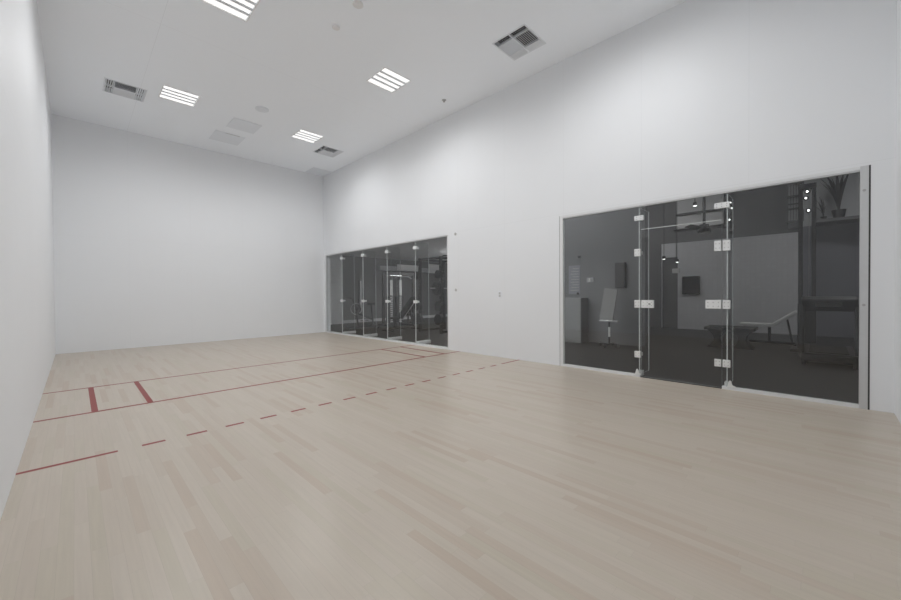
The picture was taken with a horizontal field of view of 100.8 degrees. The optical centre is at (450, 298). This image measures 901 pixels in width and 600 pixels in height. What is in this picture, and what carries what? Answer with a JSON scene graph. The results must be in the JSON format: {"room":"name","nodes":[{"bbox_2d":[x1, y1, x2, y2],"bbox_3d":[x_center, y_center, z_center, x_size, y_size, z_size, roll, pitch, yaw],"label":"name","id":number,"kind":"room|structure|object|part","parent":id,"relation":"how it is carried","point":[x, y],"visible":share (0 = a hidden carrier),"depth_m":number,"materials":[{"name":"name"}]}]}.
{"room":"sports hall","nodes":[
{"label":"sports hall","id":0,"kind":"room"},
{"bbox_2d":[0,0,55,519],"bbox_3d":[-4.152,-1.314,3.562,12.280,5.169,0.150,0,1,45],"label":"wall","id":1,"kind":"structure","parent":0,"point":[27,294],"depth_m":3.16,"materials":[{"name":"white paint"}]},
{"bbox_2d":[51,114,324,353],"bbox_3d":[-6.416,-1.371,10.103,0.150,5.169,6.246,0,1,45],"label":"wall","id":2,"kind":"structure","parent":0,"point":[158,242],"depth_m":9.44,"materials":[{"name":"white paint"}]},
{"bbox_2d":[330,255,342,323],"bbox_3d":[-5.410,-0.360,15.238,0.150,2.940,2.134,0,1,45],"label":"wall","id":3,"kind":"structure","parent":0,"point":[336,269],"depth_m":15.73,"materials":[{"name":"grey paint"}]},
{"bbox_2d":[37,0,686,175],"bbox_3d":[-2.024,-3.988,5.802,12.430,0.100,6.396,0,1,45],"label":"ceiling","id":4,"kind":"structure","parent":0,"point":[288,59],"depth_m":6.17,"materials":[{"name":"white paint"}]},
{"bbox_2d":[102,77,147,101],"bbox_3d":[-6.149,-3.962,7.040,0.602,0.094,0.602,0,1,45],"label":"ceiling vent","id":5,"kind":"object","parent":4,"relation":"in","point":[110,86],"visible":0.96,"depth_m":7.05,"materials":[{"name":"metal"}]},
{"bbox_2d":[158,85,199,106],"bbox_3d":[-5.291,-3.972,7.273,0.582,0.089,0.582,0,1,45],"label":"ceiling light","id":6,"kind":"object","parent":4,"relation":"attached to","point":[169,93],"visible":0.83,"depth_m":7.28,"materials":[{"name":"white plastic"}]},
{"bbox_2d":[209,130,244,145],"bbox_3d":[-5.513,-3.945,9.199,0.670,0.011,0.640,0,1,45],"label":"access panel","id":7,"kind":"object","parent":4,"relation":"attached to","point":[217,135],"visible":1,"depth_m":9.17,"materials":[{"name":"paint"}]},
{"bbox_2d":[200,0,259,21],"bbox_3d":[-2.896,-3.962,4.888,0.582,0.089,0.582,0,1,45],"label":"ceiling light","id":8,"kind":"object","parent":4,"relation":"attached to","point":[241,9],"visible":1,"depth_m":5.02,"materials":[{"name":"white plastic"}]},
{"bbox_2d":[226,118,261,133],"bbox_3d":[-4.733,-3.945,8.552,0.600,0.008,0.580,0,1,45],"label":"access panel","id":9,"kind":"object","parent":4,"relation":"attached to","point":[235,123],"visible":1,"depth_m":8.52,"materials":[{"name":"paint"}]},
{"bbox_2d":[255,106,268,112],"bbox_3d":[-3.934,-3.936,7.781,0.260,0.020,0.260,0,1,45],"label":"ceiling speaker","id":10,"kind":"object","parent":4,"relation":"attached to","point":[258,108],"visible":1,"depth_m":7.76,"materials":[{"name":"paint"}]},
{"bbox_2d":[256,107,267,111],"bbox_3d":[-3.934,-3.930,7.781,0.224,0.008,0.224,0,1,45],"label":"grille","id":11,"kind":"object","parent":10,"relation":"attached to","point":[261,109],"depth_m":7.76,"materials":[{"name":"metal"}]},
{"bbox_2d":[291,129,323,142],"bbox_3d":[-3.509,-4.005,9.153,0.582,0.089,0.582,0,1,45],"label":"ceiling light","id":12,"kind":"object","parent":4,"relation":"attached to","point":[303,135],"visible":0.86,"depth_m":9.16,"materials":[{"name":"white plastic"}]},
{"bbox_2d":[306,167,330,175],"bbox_3d":[-4.166,-3.984,11.764,0.600,0.008,0.600,0,1,45],"label":"access panel","id":13,"kind":"object","parent":4,"relation":"attached to","point":[317,171],"visible":1,"depth_m":11.72,"materials":[{"name":"paint"}]},
{"bbox_2d":[313,145,343,156],"bbox_3d":[-3.315,-4.015,10.116,0.602,0.094,0.602,0,1,45],"label":"ceiling vent","id":14,"kind":"object","parent":4,"relation":"in","point":[324,150],"visible":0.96,"depth_m":10.13,"materials":[{"name":"metal"}]},
{"bbox_2d":[332,24,339,30],"bbox_3d":[-1.662,-3.925,5.413,0.110,0.020,0.110,0,1,45],"label":"smoke detector","id":15,"kind":"object","parent":4,"relation":"attached to","point":[335,27],"visible":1,"depth_m":5.39,"materials":[{"name":"white plastic"}]},
{"bbox_2d":[353,0,362,8],"bbox_3d":[-1.237,-3.923,4.988,0.140,0.020,0.140,0,1,45],"label":"smoke detector","id":16,"kind":"object","parent":4,"relation":"attached to","point":[358,4],"visible":1,"depth_m":4.97,"materials":[{"name":"white plastic"}]},
{"bbox_2d":[367,67,410,92],"bbox_3d":[-1.124,-3.996,6.786,0.582,0.089,0.582,0,1,45],"label":"ceiling light","id":17,"kind":"object","parent":4,"relation":"attached to","point":[386,79],"visible":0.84,"depth_m":6.78,"materials":[{"name":"white plastic"}]},
{"bbox_2d":[492,23,545,60],"bbox_3d":[1.064,-3.997,5.790,0.602,0.094,0.602,0,1,45],"label":"ceiling vent","id":18,"kind":"object","parent":4,"relation":"in","point":[521,41],"visible":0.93,"depth_m":5.81,"materials":[{"name":"metal"}]},
{"bbox_2d":[337,237,446,262],"bbox_3d":[-0.693,-1.922,15.193,7.200,0.120,8.754,0,1,45],"label":"ceiling","id":19,"kind":"structure","parent":0,"point":[438,246],"depth_m":14.79,"materials":[{"name":"paint"}]},
{"bbox_2d":[342,255,447,319],"bbox_3d":[-3.185,-0.403,17.693,0.150,2.940,8.754,0,1,45],"label":"wall","id":20,"kind":"structure","parent":0,"point":[356,269],"depth_m":17.33,"materials":[{"name":"grey paint"}]},
{"bbox_2d":[359,281,361,307],"bbox_3d":[-4.033,-0.175,16.675,0.079,1.200,0.080,0,1,45],"label":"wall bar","id":21,"kind":"object","parent":20,"relation":"attached to","point":[360,289],"visible":0.89,"depth_m":16.64,"materials":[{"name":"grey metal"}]},
{"bbox_2d":[343,314,447,322],"bbox_3d":[-2.360,0.989,18.402,0.030,0.130,6.620,0,1,45],"label":"baseboard","id":22,"kind":"structure","parent":20,"relation":"attached to","point":[424,316],"depth_m":17.26,"materials":[{"name":"grey paint"}]},
{"bbox_2d":[377,266,427,272],"bbox_3d":[-2.132,-1.418,18.430,0.300,0.200,3.400,0,1,45],"label":"trim","id":23,"kind":"structure","parent":20,"relation":"attached to","point":[384,268],"depth_m":17.62,"materials":[{"name":"grey paint"}]},
{"bbox_2d":[397,264,417,270],"bbox_3d":[-2.016,-1.478,18.299,0.030,0.280,1.480,0,1,45],"label":"wall mirror","id":24,"kind":"object","parent":20,"relation":"attached to","point":[403,267],"visible":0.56,"depth_m":18.19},
{"bbox_2d":[0,332,900,599],"bbox_3d":[-1.988,1.205,5.860,12.130,0.051,6.096,0,1,45],"label":"floor","id":25,"kind":"structure","parent":0,"point":[323,465],"depth_m":2.41,"materials":[{"name":"brown wood"}]},
{"bbox_2d":[331,316,858,403],"bbox_3d":[3.018,1.116,11.705,17.400,0.050,8.954,0,1,45],"label":"floor","id":26,"kind":"structure","parent":0,"point":[674,353],"depth_m":6.85,"materials":[{"name":"black rubber"}]},
{"bbox_2d":[343,297,378,329],"bbox_3d":[-3.309,0.535,13.701,1.260,1.156,0.500,-1,1,-25],"label":"exercise bike","id":27,"kind":"object","parent":26,"relation":"on","point":[370,304],"visible":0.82,"depth_m":13.68,"materials":[{"name":"grey metal"}]},
{"bbox_2d":[378,272,418,325],"bbox_3d":[-1.915,0.029,14.999,1.150,2.120,1.600,0,1,45],"label":"multi gym","id":28,"kind":"object","parent":26,"relation":"on","point":[392,312],"visible":0.77,"depth_m":14.88,"materials":[{"name":"grey metal"}]},
{"bbox_2d":[382,297,418,331],"bbox_3d":[-1.674,0.533,12.866,0.600,1.154,1.260,0,1,45],"label":"bench","id":29,"kind":"object","parent":26,"relation":"on","point":[407,307],"visible":0.86,"depth_m":12.89,"materials":[{"name":"black leather"}]},
{"bbox_3d":[-1.909,0.680,12.630,0.280,0.070,0.430,0,1,45],"label":"seat","id":30,"kind":"part","parent":29,"relation":"part of","materials":[{"name":"black leather"}]},
{"bbox_3d":[-1.673,0.682,12.868,0.600,0.856,1.260,0,1,45],"label":"frame","id":31,"kind":"part","parent":29,"relation":"part of","materials":[{"name":"grey metal"}]},
{"bbox_3d":[-1.525,0.322,13.016,0.280,0.736,0.671,0,1,45],"label":"backrest","id":32,"kind":"part","parent":29,"relation":"part of","materials":[{"name":"black leather"}]},
{"bbox_2d":[414,255,447,333],"bbox_3d":[-0.223,-0.122,12.331,1.450,2.458,2.100,0,1,45],"label":"power rack","id":33,"kind":"object","parent":26,"relation":"on","point":[438,287],"visible":0.7,"depth_m":12.17,"materials":[{"name":"grey metal"}]},
{"bbox_3d":[-1.076,-0.737,12.257,0.260,0.260,0.110,0,1,45],"label":"stored plate","id":34,"kind":"part","parent":33,"relation":"part of","materials":[{"name":"black plastic"}]},
{"bbox_3d":[-1.069,0.263,12.268,0.300,0.300,0.110,0,1,45],"label":"stored plate","id":35,"kind":"part","parent":33,"relation":"part of","materials":[{"name":"black plastic"}]},
{"bbox_3d":[-1.066,0.663,12.273,0.340,0.340,0.110,0,1,45],"label":"stored plate","id":36,"kind":"part","parent":33,"relation":"part of","materials":[{"name":"black plastic"}]},
{"bbox_3d":[-0.563,-0.995,12.688,0.040,0.300,0.450,0,1,45],"label":"sign plate","id":37,"kind":"part","parent":33,"relation":"part of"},
{"bbox_3d":[-0.458,-0.301,11.377,0.320,0.320,0.040,0,1,45],"label":"weight plate","id":38,"kind":"part","parent":33,"relation":"part of","materials":[{"name":"black metal"}]},
{"bbox_3d":[-0.416,-0.302,11.419,0.400,0.400,0.040,0,1,45],"label":"weight plate","id":39,"kind":"part","parent":33,"relation":"part of","materials":[{"name":"black metal"}]},
{"bbox_3d":[-0.366,-0.734,11.553,0.260,0.260,0.110,0,1,45],"label":"stored plate","id":40,"kind":"part","parent":33,"relation":"part of","materials":[{"name":"black plastic"}]},
{"bbox_3d":[-0.359,0.266,11.564,0.300,0.300,0.110,0,1,45],"label":"stored plate","id":41,"kind":"part","parent":33,"relation":"part of","materials":[{"name":"black plastic"}]},
{"bbox_3d":[-0.356,0.666,11.568,0.340,0.340,0.110,0,1,45],"label":"stored plate","id":42,"kind":"part","parent":33,"relation":"part of","materials":[{"name":"black plastic"}]},
{"bbox_2d":[565,298,587,342],"bbox_3d":[2.875,0.553,9.812,1.360,1.120,0.423,0,1,45],"label":"base cabinet","id":43,"kind":"object","parent":26,"relation":"on","point":[576,309],"visible":0.32,"depth_m":9.33,"materials":[{"name":"white wood"}]},
{"bbox_3d":[2.978,0.537,9.437,0.665,1.040,0.015,0,1,45],"label":"door","id":44,"kind":"part","parent":43,"relation":"part of","materials":[{"name":"grey wood"}]},
{"bbox_2d":[599,288,619,347],"bbox_3d":[3.631,0.443,8.543,0.397,1.357,0.416,0,1,1],"label":"office chair","id":45,"kind":"object","parent":26,"relation":"on","point":[610,295],"visible":1,"depth_m":8.51,"materials":[{"name":"grey metal"}]},
{"bbox_2d":[599,320,618,321],"bbox_3d":[3.614,0.522,8.512,0.420,0.030,0.090,0,1,45],"label":"tray","id":46,"kind":"object","parent":45,"relation":"on","point":[599,320],"depth_m":8.46,"materials":[{"name":"grey metal"}]},
{"bbox_2d":[704,325,757,349],"bbox_3d":[6.314,0.875,8.396,0.900,0.460,0.700,0,1,45],"label":"table","id":47,"kind":"object","parent":26,"relation":"on","point":[742,332],"visible":0.99,"depth_m":8.21,"materials":[{"name":"black plastic"}]},
{"bbox_2d":[737,310,796,345],"bbox_3d":[7.470,0.686,8.796,1.076,0.814,0.500,0,1,45],"label":"weight bench","id":48,"kind":"object","parent":26,"relation":"on","point":[769,325],"visible":0.74,"depth_m":8.67,"materials":[{"name":"grey leather"}]},
{"bbox_3d":[7.322,0.632,8.941,0.600,0.080,0.280,0,1,45],"label":"seat","id":49,"kind":"part","parent":48,"relation":"part of","materials":[{"name":"grey leather"}]},
{"bbox_3d":[7.687,0.469,8.576,0.458,0.379,0.280,0,1,45],"label":"backrest","id":50,"kind":"part","parent":48,"relation":"part of","materials":[{"name":"grey leather"}]},
{"bbox_2d":[790,182,816,351],"bbox_3d":[7.424,-0.625,7.690,0.600,3.460,0.600,0,1,45],"label":"column","id":51,"kind":"structure","parent":26,"relation":"on","point":[810,316],"depth_m":7.65,"materials":[{"name":"grey metal"}]},
{"bbox_2d":[799,296,858,368],"bbox_3d":[6.806,0.542,6.718,0.730,1.157,1.680,0,1,45],"label":"dumbbell rack","id":52,"kind":"object","parent":26,"relation":"on","point":[825,353],"visible":0.98,"depth_m":6.31,"materials":[{"name":"black metal"}]},
{"bbox_2d":[564,206,646,346],"bbox_3d":[2.865,-1.456,10.192,4.600,5.129,0.150,0,1,45],"label":"wall","id":53,"kind":"structure","parent":0,"point":[602,240],"depth_m":9.07,"materials":[{"name":"grey paint"}]},
{"bbox_2d":[569,265,579,294],"bbox_3d":[3.230,-0.469,9.726,0.320,0.760,0.020,0,1,45],"label":"notice sheet","id":54,"kind":"object","parent":53,"relation":"attached to","point":[574,271],"visible":1,"depth_m":9.73,"materials":[{"name":"paper"}]},
{"bbox_2d":[615,262,625,287],"bbox_3d":[4.041,-0.539,8.860,0.230,0.600,0.106,0,1,45],"label":"wall speaker","id":55,"kind":"object","parent":53,"relation":"attached to","point":[620,268],"visible":1,"depth_m":8.81,"materials":[{"name":"black plastic"}]},
{"bbox_2d":[323,0,896,412],"bbox_3d":[0.141,-1.419,8.100,12.280,5.119,0.150,0,1,45],"label":"wall","id":56,"kind":"structure","parent":0,"point":[695,96],"depth_m":5.50,"materials":[{"name":"white paint"}]},
{"bbox_2d":[326,235,448,349],"bbox_3d":[-1.891,-0.136,10.374,5.680,2.532,0.486,0,1,45],"label":"window","id":57,"kind":"structure","parent":56,"relation":"in","point":[349,333],"depth_m":9.89,"materials":[{"name":"glass"}]},
{"bbox_3d":[-2.087,-0.138,10.268,1.164,2.469,0.012,0,1,45],"label":"glass panel","id":58,"kind":"part","parent":57,"relation":"part of","materials":[{"name":"clear glass"}]},
{"bbox_3d":[-1.260,-0.135,9.448,1.154,2.469,0.012,0,1,45],"label":"glass panel","id":59,"kind":"part","parent":57,"relation":"part of","materials":[{"name":"clear glass"}]},
{"bbox_3d":[-0.447,-0.132,8.641,1.124,2.469,0.012,0,1,45],"label":"glass panel","id":60,"kind":"part","parent":57,"relation":"part of","materials":[{"name":"clear glass"}]},
{"bbox_2d":[559,165,870,409],"bbox_3d":[3.253,-0.115,5.247,3.504,2.532,0.466,0,1,45],"label":"glass door frame","id":61,"kind":"structure","parent":56,"relation":"in","point":[865,171],"depth_m":4.35,"materials":[{"name":"metal"}]},
{"bbox_3d":[2.345,-0.109,5.870,1.213,2.445,0.012,0,1,45],"label":"glass panel","id":62,"kind":"part","parent":61,"relation":"part of","materials":[{"name":"clear glass"}]},
{"bbox_2d":[641,220,721,386],"bbox_3d":[3.123,0.074,5.099,0.954,2.135,0.049,0,1,44],"label":"door","id":63,"kind":"structure","parent":61,"relation":"attached to","point":[709,304],"depth_m":4.82,"materials":[{"name":"clear glass"}]},
{"bbox_3d":[3.886,-0.103,4.340,1.178,2.445,0.012,0,1,45],"label":"glass panel","id":64,"kind":"part","parent":61,"relation":"part of","materials":[{"name":"clear glass"}]},
{"bbox_2d":[647,184,797,327],"bbox_3d":[6.083,-1.529,14.782,17.400,5.129,0.200,0,1,45],"label":"wall","id":65,"kind":"structure","parent":0,"point":[760,211],"depth_m":12.91,"materials":[{"name":"grey paint"}]},
{"bbox_2d":[661,172,859,337],"bbox_3d":[9.589,-1.512,11.061,5.980,5.129,0.138,0,1,45],"label":"wall","id":66,"kind":"structure","parent":0,"point":[765,267],"depth_m":11.04,"materials":[{"name":"paint"}]},
{"bbox_2d":[682,276,699,293],"bbox_3d":[8.056,-0.432,12.487,0.520,0.600,0.064,0,1,45],"label":"wall screen","id":67,"kind":"object","parent":66,"relation":"attached to","point":[690,284],"visible":1,"depth_m":12.46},
{"bbox_2d":[675,208,721,215],"bbox_3d":[8.173,-2.831,12.290,1.330,0.060,0.080,0,1,45],"label":"ledge","id":68,"kind":"object","parent":66,"relation":"attached to","point":[710,210],"visible":0.86,"depth_m":12.30,"materials":[{"name":"grey paint"}]},
{"bbox_2d":[786,181,803,222],"bbox_3d":[9.764,-2.808,10.565,0.364,1.270,0.283,0,1,45],"label":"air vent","id":69,"kind":"object","parent":66,"relation":"attached to","point":[802,182],"visible":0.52,"depth_m":10.54,"materials":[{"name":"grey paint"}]},
{"bbox_2d":[816,215,858,225],"bbox_3d":[10.487,-2.026,9.493,1.700,0.080,0.810,0,1,45],"label":"shelf","id":70,"kind":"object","parent":66,"relation":"attached to","point":[848,219],"depth_m":9.66,"materials":[{"name":"grey paint"}]},
{"bbox_2d":[816,197,827,218],"bbox_3d":[9.927,-2.405,10.021,0.276,0.673,0.288,0,1,19],"label":"potted plant","id":71,"kind":"object","parent":70,"relation":"on","point":[822,206],"visible":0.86,"depth_m":9.96,"materials":[{"name":"green plant"}]},
{"bbox_2d":[820,174,848,217],"bbox_3d":[9.963,-2.729,9.786,0.574,1.326,0.825,0,1,25],"label":"potted plant","id":72,"kind":"object","parent":70,"relation":"on","point":[837,190],"visible":0.86,"depth_m":9.61,"materials":[{"name":"green plant"}]},
{"bbox_3d":[10.065,-2.175,9.663,0.280,0.220,0.280,0,1,45],"label":"pot","id":73,"kind":"part","parent":72,"relation":"part of","materials":[{"name":"grey ceramic"}]},
{"bbox_2d":[894,0,900,423],"bbox_3d":[2.405,-1.337,1.559,0.150,5.169,6.246,0,1,45],"label":"wall","id":74,"kind":"structure","parent":0,"point":[897,376],"depth_m":3.60,"materials":[{"name":"white paint"}]},
{"bbox_3d":[5.537,-4.077,9.111,10.200,0.100,8.954,0,1,45],"label":"ceiling","id":75,"kind":"structure","parent":0,"visible":0},
{"bbox_2d":[672,268,679,272],"bbox_3d":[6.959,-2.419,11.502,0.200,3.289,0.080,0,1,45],"label":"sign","id":76,"kind":"object","parent":75,"relation":"hanging from","point":[676,270],"visible":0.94,"depth_m":11.47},
{"bbox_2d":[673,197,734,232],"bbox_3d":[5.846,-2.774,8.657,1.168,2.499,1.222,0,1,45],"label":"ceiling fan","id":77,"kind":"object","parent":75,"relation":"hanging from","point":[703,228],"visible":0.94,"depth_m":8.61,"materials":[{"name":"black metal"}]},
{"bbox_3d":[5.620,-1.626,8.907,0.502,0.046,0.155,0,1,45],"label":"blade","id":78,"kind":"part","parent":77,"relation":"part of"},
{"bbox_3d":[5.547,-1.621,8.478,0.500,0.046,0.148,-1,1,-26],"label":"blade","id":79,"kind":"part","parent":77,"relation":"part of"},
{"bbox_3d":[5.879,-1.615,8.642,0.260,0.180,0.260,0,1,45],"label":"motor","id":80,"kind":"part","parent":77,"relation":"part of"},
{"bbox_3d":[5.870,-2.849,8.629,0.060,2.349,0.060,0,1,45],"label":"rod","id":81,"kind":"part","parent":77,"relation":"part of","materials":[{"name":"black metal"}]}
]}

